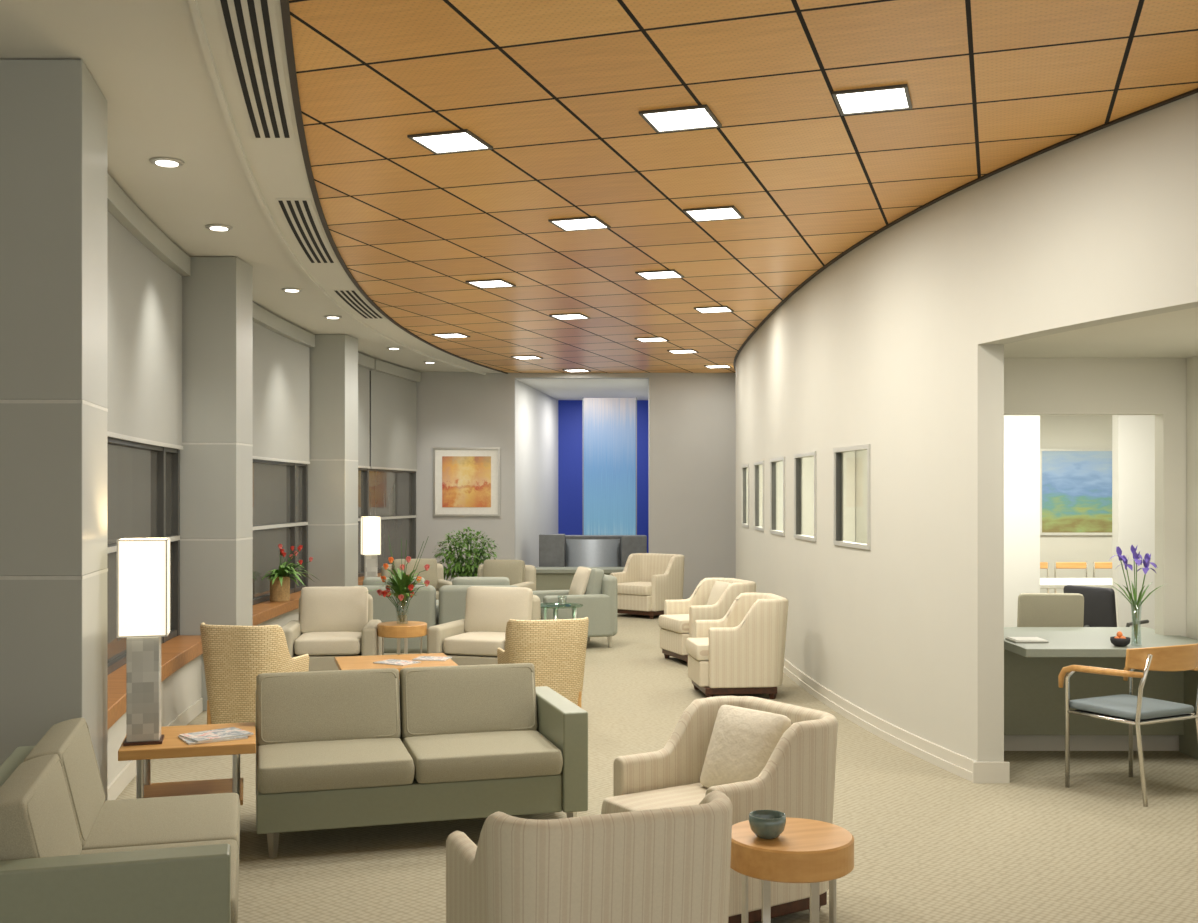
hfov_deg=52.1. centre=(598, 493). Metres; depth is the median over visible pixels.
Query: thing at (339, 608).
cushion
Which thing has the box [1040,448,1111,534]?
landscape painting
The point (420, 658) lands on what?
magazine
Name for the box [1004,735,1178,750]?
baseboard
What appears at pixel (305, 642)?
seat cushion
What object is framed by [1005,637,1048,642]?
paper
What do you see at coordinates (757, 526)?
window
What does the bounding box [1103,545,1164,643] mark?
vase
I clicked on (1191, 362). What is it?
wall
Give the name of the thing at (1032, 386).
wall
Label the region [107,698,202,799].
baseboard
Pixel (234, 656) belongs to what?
wicker chair
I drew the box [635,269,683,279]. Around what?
recessed light
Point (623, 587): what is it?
seat cushion
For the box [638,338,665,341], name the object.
diffuser
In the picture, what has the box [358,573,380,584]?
window sill
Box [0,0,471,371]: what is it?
ceiling
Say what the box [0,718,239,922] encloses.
sofa
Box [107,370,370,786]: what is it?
wall
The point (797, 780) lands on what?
barrel armchair
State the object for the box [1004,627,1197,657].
countertop
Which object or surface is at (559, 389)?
ceiling
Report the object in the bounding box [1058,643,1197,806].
chair
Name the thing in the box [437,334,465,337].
diffuser
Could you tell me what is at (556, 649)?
wicker chair
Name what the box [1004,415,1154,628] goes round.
wall
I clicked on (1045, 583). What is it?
conference table
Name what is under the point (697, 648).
seat cushion
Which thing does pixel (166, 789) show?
shelf
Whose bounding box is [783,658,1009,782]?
baseboard
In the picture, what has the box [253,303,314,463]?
roller shade
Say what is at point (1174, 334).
ceiling
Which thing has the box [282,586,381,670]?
chair
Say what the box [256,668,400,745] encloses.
cushion
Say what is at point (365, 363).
roller shade
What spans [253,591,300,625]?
window sill
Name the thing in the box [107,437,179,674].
window
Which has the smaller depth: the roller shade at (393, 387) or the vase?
the vase
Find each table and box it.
[118,722,255,853]
[335,653,458,678]
[377,621,426,681]
[542,605,576,619]
[730,817,853,922]
[1040,578,1111,588]
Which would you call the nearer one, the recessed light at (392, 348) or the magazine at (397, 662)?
the magazine at (397, 662)
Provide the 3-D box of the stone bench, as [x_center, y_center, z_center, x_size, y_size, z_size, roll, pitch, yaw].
[-0.250,1.335,17.705,1.800,0.530,0.570,0,0,0]
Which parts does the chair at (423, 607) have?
arm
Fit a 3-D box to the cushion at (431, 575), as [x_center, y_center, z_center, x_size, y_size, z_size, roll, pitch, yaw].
[-2.217,0.980,14.767,0.540,0.402,0.200,0,0,-22]
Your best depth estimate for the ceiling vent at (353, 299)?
11.14 m
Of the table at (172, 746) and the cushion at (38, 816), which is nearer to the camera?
the cushion at (38, 816)
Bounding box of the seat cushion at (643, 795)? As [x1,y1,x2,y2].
[601,782,707,813]
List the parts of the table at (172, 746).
leg, leg, leg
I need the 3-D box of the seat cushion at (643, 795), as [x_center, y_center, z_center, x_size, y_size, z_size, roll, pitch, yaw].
[0.400,1.235,4.687,0.620,0.140,0.520,0,0,-33]
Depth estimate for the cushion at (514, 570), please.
14.51 m
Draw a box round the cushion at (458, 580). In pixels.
[452,577,509,584]
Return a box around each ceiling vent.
[216,0,295,138]
[275,199,337,262]
[332,290,385,318]
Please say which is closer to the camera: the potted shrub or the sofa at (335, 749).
the sofa at (335, 749)
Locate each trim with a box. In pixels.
[197,0,501,372]
[280,0,507,373]
[733,88,1197,370]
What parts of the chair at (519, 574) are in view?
arm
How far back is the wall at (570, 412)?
21.80 m
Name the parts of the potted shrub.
stem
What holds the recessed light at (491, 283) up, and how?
in the ceiling at (558, 90)
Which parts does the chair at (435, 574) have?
panel, arm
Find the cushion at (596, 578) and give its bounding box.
[580,566,603,593]
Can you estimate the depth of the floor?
5.77 m
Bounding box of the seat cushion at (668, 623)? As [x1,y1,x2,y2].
[658,614,688,632]
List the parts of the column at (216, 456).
panel, panel, panel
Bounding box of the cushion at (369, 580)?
[363,577,424,584]
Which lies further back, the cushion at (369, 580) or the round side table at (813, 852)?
the cushion at (369, 580)
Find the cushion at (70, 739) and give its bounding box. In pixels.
[23,718,104,846]
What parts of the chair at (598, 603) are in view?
arm, arm, panel, leg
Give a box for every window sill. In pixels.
[107,635,202,729]
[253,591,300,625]
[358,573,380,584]
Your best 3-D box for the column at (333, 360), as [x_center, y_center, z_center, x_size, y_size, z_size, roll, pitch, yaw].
[-2.989,-0.075,13.610,0.549,3.350,0.402,0,0,0]
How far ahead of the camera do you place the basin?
18.08 m
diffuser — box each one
[414,133,486,152]
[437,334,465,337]
[469,281,511,287]
[515,356,538,358]
[554,219,605,229]
[554,315,585,318]
[566,370,585,371]
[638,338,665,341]
[639,271,679,278]
[644,108,716,130]
[670,350,695,352]
[687,208,740,220]
[698,307,729,312]
[707,366,727,367]
[837,88,907,112]
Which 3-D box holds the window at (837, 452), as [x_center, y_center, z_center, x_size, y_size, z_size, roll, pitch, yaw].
[1.817,0.020,8.720,0.071,0.716,0.846,0,0,-6]
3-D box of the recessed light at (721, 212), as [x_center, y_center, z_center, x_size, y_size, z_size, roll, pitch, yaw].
[0.712,-1.734,7.585,0.316,0.012,0.316,0,0,18]
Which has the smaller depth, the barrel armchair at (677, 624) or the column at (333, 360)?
the barrel armchair at (677, 624)
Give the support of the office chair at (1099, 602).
on the floor
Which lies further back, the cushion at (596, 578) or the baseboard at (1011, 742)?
the cushion at (596, 578)
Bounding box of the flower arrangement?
[368,535,429,621]
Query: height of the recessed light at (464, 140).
0.012 m
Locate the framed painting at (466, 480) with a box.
[433,447,499,515]
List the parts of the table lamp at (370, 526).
lamp shade, shade frame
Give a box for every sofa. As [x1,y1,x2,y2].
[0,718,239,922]
[256,663,587,857]
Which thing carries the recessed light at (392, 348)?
in the ceiling at (147, 59)
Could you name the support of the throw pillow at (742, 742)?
on the barrel armchair at (797, 780)
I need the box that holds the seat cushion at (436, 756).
[400,730,562,782]
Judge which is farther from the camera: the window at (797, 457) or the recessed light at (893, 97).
the window at (797, 457)
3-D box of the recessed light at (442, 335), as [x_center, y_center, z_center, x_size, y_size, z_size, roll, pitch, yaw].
[-1.620,-1.734,13.406,0.316,0.012,0.316,0,0,18]
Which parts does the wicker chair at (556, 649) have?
leg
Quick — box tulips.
[262,544,318,601]
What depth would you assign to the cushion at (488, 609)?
10.22 m
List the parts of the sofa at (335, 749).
leg, arm, leg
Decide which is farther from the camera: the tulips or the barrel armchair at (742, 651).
the tulips
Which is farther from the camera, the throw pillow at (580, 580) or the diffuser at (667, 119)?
the throw pillow at (580, 580)
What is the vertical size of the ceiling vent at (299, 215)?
0.006 m
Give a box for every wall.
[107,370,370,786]
[416,372,735,598]
[516,379,557,566]
[558,400,648,552]
[736,93,1197,761]
[760,451,854,541]
[855,450,866,543]
[1004,358,1185,636]
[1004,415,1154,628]
[1040,415,1111,592]
[1186,355,1197,639]
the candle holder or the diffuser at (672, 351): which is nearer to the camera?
the candle holder
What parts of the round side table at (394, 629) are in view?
leg, leg, leg, leg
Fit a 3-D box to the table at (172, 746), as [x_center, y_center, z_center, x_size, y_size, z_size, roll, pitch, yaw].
[-1.860,1.350,5.580,0.570,0.500,0.530,0,0,-16]
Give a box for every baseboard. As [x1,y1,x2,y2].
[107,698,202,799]
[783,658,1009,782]
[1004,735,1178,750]
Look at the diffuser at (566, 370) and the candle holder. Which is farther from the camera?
the diffuser at (566, 370)
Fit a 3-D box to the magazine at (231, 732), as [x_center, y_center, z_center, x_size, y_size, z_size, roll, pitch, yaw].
[-1.730,1.088,5.540,0.262,0.007,0.202,0,0,-42]
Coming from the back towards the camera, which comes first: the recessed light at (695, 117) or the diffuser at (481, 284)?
the diffuser at (481, 284)
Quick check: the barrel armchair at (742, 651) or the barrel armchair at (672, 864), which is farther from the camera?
the barrel armchair at (742, 651)
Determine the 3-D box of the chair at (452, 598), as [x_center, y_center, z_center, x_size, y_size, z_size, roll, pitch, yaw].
[-1.100,1.190,11.700,0.760,0.821,0.760,0,0,2]
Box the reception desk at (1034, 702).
[1004,627,1197,759]
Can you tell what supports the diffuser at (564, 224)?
attached to the recessed light at (590, 222)
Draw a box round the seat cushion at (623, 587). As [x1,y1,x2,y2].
[617,581,650,594]
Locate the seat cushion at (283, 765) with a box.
[256,738,414,793]
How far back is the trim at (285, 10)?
6.23 m
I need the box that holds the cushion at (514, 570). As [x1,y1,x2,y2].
[483,559,524,584]
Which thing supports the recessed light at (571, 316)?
in the ceiling at (558, 90)
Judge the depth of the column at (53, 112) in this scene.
4.93 m
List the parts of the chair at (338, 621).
arm, panel, arm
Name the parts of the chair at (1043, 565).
backrest, leg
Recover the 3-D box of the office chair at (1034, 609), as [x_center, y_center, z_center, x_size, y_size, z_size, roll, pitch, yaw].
[3.120,1.130,8.621,0.549,0.897,0.518,0,0,5]
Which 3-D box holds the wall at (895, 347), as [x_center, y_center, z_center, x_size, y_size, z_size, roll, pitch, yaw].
[2.305,-0.095,10.238,1.419,3.390,14.676,0,0,-7]
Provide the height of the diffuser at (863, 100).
0.008 m
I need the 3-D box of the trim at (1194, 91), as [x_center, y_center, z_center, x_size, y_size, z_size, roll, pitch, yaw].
[2.243,-1.741,10.266,1.334,0.022,14.600,0,0,-7]
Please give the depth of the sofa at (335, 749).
5.70 m
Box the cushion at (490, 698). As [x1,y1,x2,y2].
[400,663,537,737]
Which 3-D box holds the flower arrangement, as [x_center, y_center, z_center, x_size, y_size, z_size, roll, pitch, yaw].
[-1.605,0.694,9.902,0.524,0.709,0.546,0,0,40]
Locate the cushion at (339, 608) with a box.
[300,586,367,633]
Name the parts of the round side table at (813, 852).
leg, leg, leg, leg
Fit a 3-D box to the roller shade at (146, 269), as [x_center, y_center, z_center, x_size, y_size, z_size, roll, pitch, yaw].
[-2.778,-1.030,7.241,0.137,1.410,3.551,0,0,-9]
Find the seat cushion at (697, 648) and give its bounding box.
[686,637,708,660]
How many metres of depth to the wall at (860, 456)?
15.87 m
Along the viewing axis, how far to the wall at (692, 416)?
17.60 m
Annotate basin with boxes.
[566,539,619,566]
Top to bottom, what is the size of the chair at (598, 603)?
0.821 m
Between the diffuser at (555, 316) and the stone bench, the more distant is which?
the stone bench
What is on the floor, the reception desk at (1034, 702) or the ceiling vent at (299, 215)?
the reception desk at (1034, 702)
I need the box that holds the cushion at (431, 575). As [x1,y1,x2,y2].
[392,558,437,589]
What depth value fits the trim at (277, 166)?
6.57 m
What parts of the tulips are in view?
stem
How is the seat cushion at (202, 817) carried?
on the sofa at (69, 854)
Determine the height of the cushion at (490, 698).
0.358 m
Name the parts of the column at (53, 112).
panel, panel, panel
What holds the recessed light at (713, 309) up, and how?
in the ceiling at (558, 90)
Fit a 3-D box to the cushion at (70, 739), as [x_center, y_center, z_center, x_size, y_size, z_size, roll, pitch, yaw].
[-1.909,1.035,4.399,0.194,0.358,0.681,0,0,-16]
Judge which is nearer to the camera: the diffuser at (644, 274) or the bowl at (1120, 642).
the bowl at (1120, 642)
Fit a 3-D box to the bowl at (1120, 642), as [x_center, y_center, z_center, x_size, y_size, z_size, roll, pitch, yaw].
[3.030,0.859,7.120,0.110,0.050,0.110,0,0,0]
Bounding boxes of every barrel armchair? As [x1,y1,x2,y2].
[446,790,732,922]
[601,696,837,922]
[610,553,684,618]
[658,578,755,665]
[686,593,788,698]
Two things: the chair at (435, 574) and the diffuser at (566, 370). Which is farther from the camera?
the diffuser at (566, 370)
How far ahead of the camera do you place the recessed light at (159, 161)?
6.43 m
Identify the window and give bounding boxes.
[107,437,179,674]
[253,459,307,604]
[358,371,416,576]
[742,464,748,527]
[754,461,763,530]
[770,457,784,535]
[794,451,815,541]
[833,444,869,549]
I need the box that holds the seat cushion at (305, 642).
[294,631,360,654]
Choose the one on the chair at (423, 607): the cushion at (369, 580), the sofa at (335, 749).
the cushion at (369, 580)
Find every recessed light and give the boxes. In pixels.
[149,157,183,166]
[205,224,232,230]
[282,288,301,291]
[324,315,341,318]
[387,347,400,349]
[407,129,492,154]
[432,333,469,337]
[465,279,515,287]
[511,355,542,359]
[548,216,610,230]
[549,313,589,319]
[562,369,590,371]
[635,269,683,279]
[635,337,668,341]
[639,104,721,132]
[667,349,698,353]
[683,205,743,221]
[694,306,733,312]
[704,364,731,367]
[832,84,911,115]
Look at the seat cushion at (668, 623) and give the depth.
11.58 m
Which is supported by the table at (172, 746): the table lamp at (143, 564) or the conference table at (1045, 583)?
the table lamp at (143, 564)
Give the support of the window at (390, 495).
in the wall at (181, 689)
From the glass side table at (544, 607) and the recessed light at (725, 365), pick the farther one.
the recessed light at (725, 365)
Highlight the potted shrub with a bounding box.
[432,527,499,579]
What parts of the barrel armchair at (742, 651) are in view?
seat, leg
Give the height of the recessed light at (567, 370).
0.012 m
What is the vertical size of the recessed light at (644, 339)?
0.012 m
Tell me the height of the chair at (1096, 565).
0.860 m
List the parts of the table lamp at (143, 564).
shade frame, plate, lamp shade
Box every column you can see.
[0,59,107,800]
[180,257,252,710]
[308,334,357,586]
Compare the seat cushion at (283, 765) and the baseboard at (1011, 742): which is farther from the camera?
the baseboard at (1011, 742)
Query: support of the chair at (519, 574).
on the floor
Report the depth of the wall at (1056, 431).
14.00 m
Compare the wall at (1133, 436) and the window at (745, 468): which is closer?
the wall at (1133, 436)
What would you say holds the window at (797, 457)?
in the wall at (895, 347)
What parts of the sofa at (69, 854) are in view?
panel, arm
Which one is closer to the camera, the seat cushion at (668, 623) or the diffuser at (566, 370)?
the seat cushion at (668, 623)
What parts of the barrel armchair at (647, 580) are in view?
seat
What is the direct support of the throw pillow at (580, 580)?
on the chair at (598, 603)
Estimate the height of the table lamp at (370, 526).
0.855 m
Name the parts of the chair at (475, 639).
arm, panel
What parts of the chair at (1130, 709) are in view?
leg, seat rail, armrest, seat, leg, leg, armrest, rail, leg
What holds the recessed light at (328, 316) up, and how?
in the ceiling at (147, 59)
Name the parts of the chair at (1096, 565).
leg, backrest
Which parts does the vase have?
stem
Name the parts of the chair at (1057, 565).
leg, backrest, leg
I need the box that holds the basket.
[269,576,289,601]
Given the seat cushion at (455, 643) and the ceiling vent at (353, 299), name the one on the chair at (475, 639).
the seat cushion at (455, 643)
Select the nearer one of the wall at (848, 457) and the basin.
the wall at (848, 457)
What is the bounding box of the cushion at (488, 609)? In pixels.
[464,586,532,631]
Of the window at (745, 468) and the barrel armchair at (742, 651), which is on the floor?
the barrel armchair at (742, 651)
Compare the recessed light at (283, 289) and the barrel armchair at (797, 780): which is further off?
the recessed light at (283, 289)
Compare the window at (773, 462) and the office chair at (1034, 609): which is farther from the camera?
the window at (773, 462)
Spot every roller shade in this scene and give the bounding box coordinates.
[107,173,190,449]
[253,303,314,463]
[358,353,373,468]
[370,359,420,470]
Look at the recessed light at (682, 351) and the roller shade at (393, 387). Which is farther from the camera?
the roller shade at (393, 387)
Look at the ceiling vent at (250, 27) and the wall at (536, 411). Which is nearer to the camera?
the ceiling vent at (250, 27)
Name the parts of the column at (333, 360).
panel, panel, panel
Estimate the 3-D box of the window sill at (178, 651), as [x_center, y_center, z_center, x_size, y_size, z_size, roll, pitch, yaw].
[-2.746,1.089,7.246,0.367,0.098,3.647,0,0,-9]
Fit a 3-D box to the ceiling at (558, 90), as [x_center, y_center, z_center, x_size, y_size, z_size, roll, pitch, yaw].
[1.013,-1.746,8.139,5.642,0.013,19.442,0,0,-11]
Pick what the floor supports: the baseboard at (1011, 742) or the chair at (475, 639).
the chair at (475, 639)
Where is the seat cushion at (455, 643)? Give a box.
[443,631,505,655]
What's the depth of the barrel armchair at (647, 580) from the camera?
15.92 m
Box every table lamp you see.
[117,538,169,745]
[361,517,380,577]
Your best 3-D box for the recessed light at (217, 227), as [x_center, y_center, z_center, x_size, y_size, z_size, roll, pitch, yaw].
[-2.495,-1.746,8.043,0.176,0.014,0.176,0,0,0]
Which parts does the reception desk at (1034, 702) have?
panel, panel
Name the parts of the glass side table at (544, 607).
leg, leg, leg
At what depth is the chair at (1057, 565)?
13.28 m
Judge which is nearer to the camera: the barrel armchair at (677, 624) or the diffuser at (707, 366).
the barrel armchair at (677, 624)
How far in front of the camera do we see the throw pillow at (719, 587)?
11.76 m
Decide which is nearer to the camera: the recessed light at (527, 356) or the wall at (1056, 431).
the wall at (1056, 431)
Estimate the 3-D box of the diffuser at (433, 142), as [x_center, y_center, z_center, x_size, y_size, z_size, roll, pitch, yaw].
[-0.730,-1.736,6.038,0.284,0.008,0.284,0,0,18]
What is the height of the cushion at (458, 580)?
0.402 m
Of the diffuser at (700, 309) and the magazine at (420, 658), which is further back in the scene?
the diffuser at (700, 309)
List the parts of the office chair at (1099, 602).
backrest, armrest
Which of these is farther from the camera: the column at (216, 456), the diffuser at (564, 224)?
the column at (216, 456)
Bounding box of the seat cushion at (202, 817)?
[82,793,239,849]
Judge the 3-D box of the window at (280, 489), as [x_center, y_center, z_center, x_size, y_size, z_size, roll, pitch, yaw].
[-3.216,-0.291,11.407,0.142,2.658,3.956,0,0,-1]
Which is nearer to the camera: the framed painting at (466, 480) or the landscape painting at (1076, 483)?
the landscape painting at (1076, 483)
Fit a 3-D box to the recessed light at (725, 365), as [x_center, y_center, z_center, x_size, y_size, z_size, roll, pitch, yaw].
[1.618,-1.734,16.652,0.316,0.012,0.316,0,0,18]
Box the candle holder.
[559,598,564,603]
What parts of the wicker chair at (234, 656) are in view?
leg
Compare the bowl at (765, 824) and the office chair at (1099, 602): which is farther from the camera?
the office chair at (1099, 602)
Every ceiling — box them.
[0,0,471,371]
[289,0,1197,372]
[517,379,648,399]
[1004,307,1197,357]
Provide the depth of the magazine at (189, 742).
5.45 m
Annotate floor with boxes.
[116,613,1197,922]
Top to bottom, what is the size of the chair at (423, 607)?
0.821 m
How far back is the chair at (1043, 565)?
13.28 m
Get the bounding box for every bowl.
[749,810,785,838]
[1110,636,1130,646]
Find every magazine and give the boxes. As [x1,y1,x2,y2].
[178,735,247,744]
[179,727,253,742]
[373,659,420,665]
[412,656,451,660]
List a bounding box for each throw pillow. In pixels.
[569,567,590,594]
[700,705,790,787]
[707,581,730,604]
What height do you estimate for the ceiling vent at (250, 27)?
0.006 m
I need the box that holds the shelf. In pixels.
[144,778,242,804]
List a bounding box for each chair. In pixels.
[200,623,308,727]
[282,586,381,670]
[355,577,438,653]
[381,558,451,599]
[427,586,540,665]
[439,577,517,623]
[478,559,535,590]
[497,617,588,707]
[533,566,616,647]
[1017,593,1083,626]
[1040,562,1048,592]
[1054,562,1087,592]
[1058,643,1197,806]
[1063,585,1148,626]
[1093,562,1111,577]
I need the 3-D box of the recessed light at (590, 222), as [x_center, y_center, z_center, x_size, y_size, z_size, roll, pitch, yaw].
[-0.122,-1.734,7.865,0.316,0.012,0.316,0,0,18]
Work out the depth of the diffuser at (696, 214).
7.59 m
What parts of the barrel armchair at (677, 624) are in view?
seat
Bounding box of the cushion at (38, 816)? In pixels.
[0,754,81,860]
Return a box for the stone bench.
[535,567,623,590]
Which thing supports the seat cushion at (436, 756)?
on the sofa at (335, 749)
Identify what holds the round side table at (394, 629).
on the floor
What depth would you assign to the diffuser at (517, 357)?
15.54 m
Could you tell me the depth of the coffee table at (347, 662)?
8.65 m

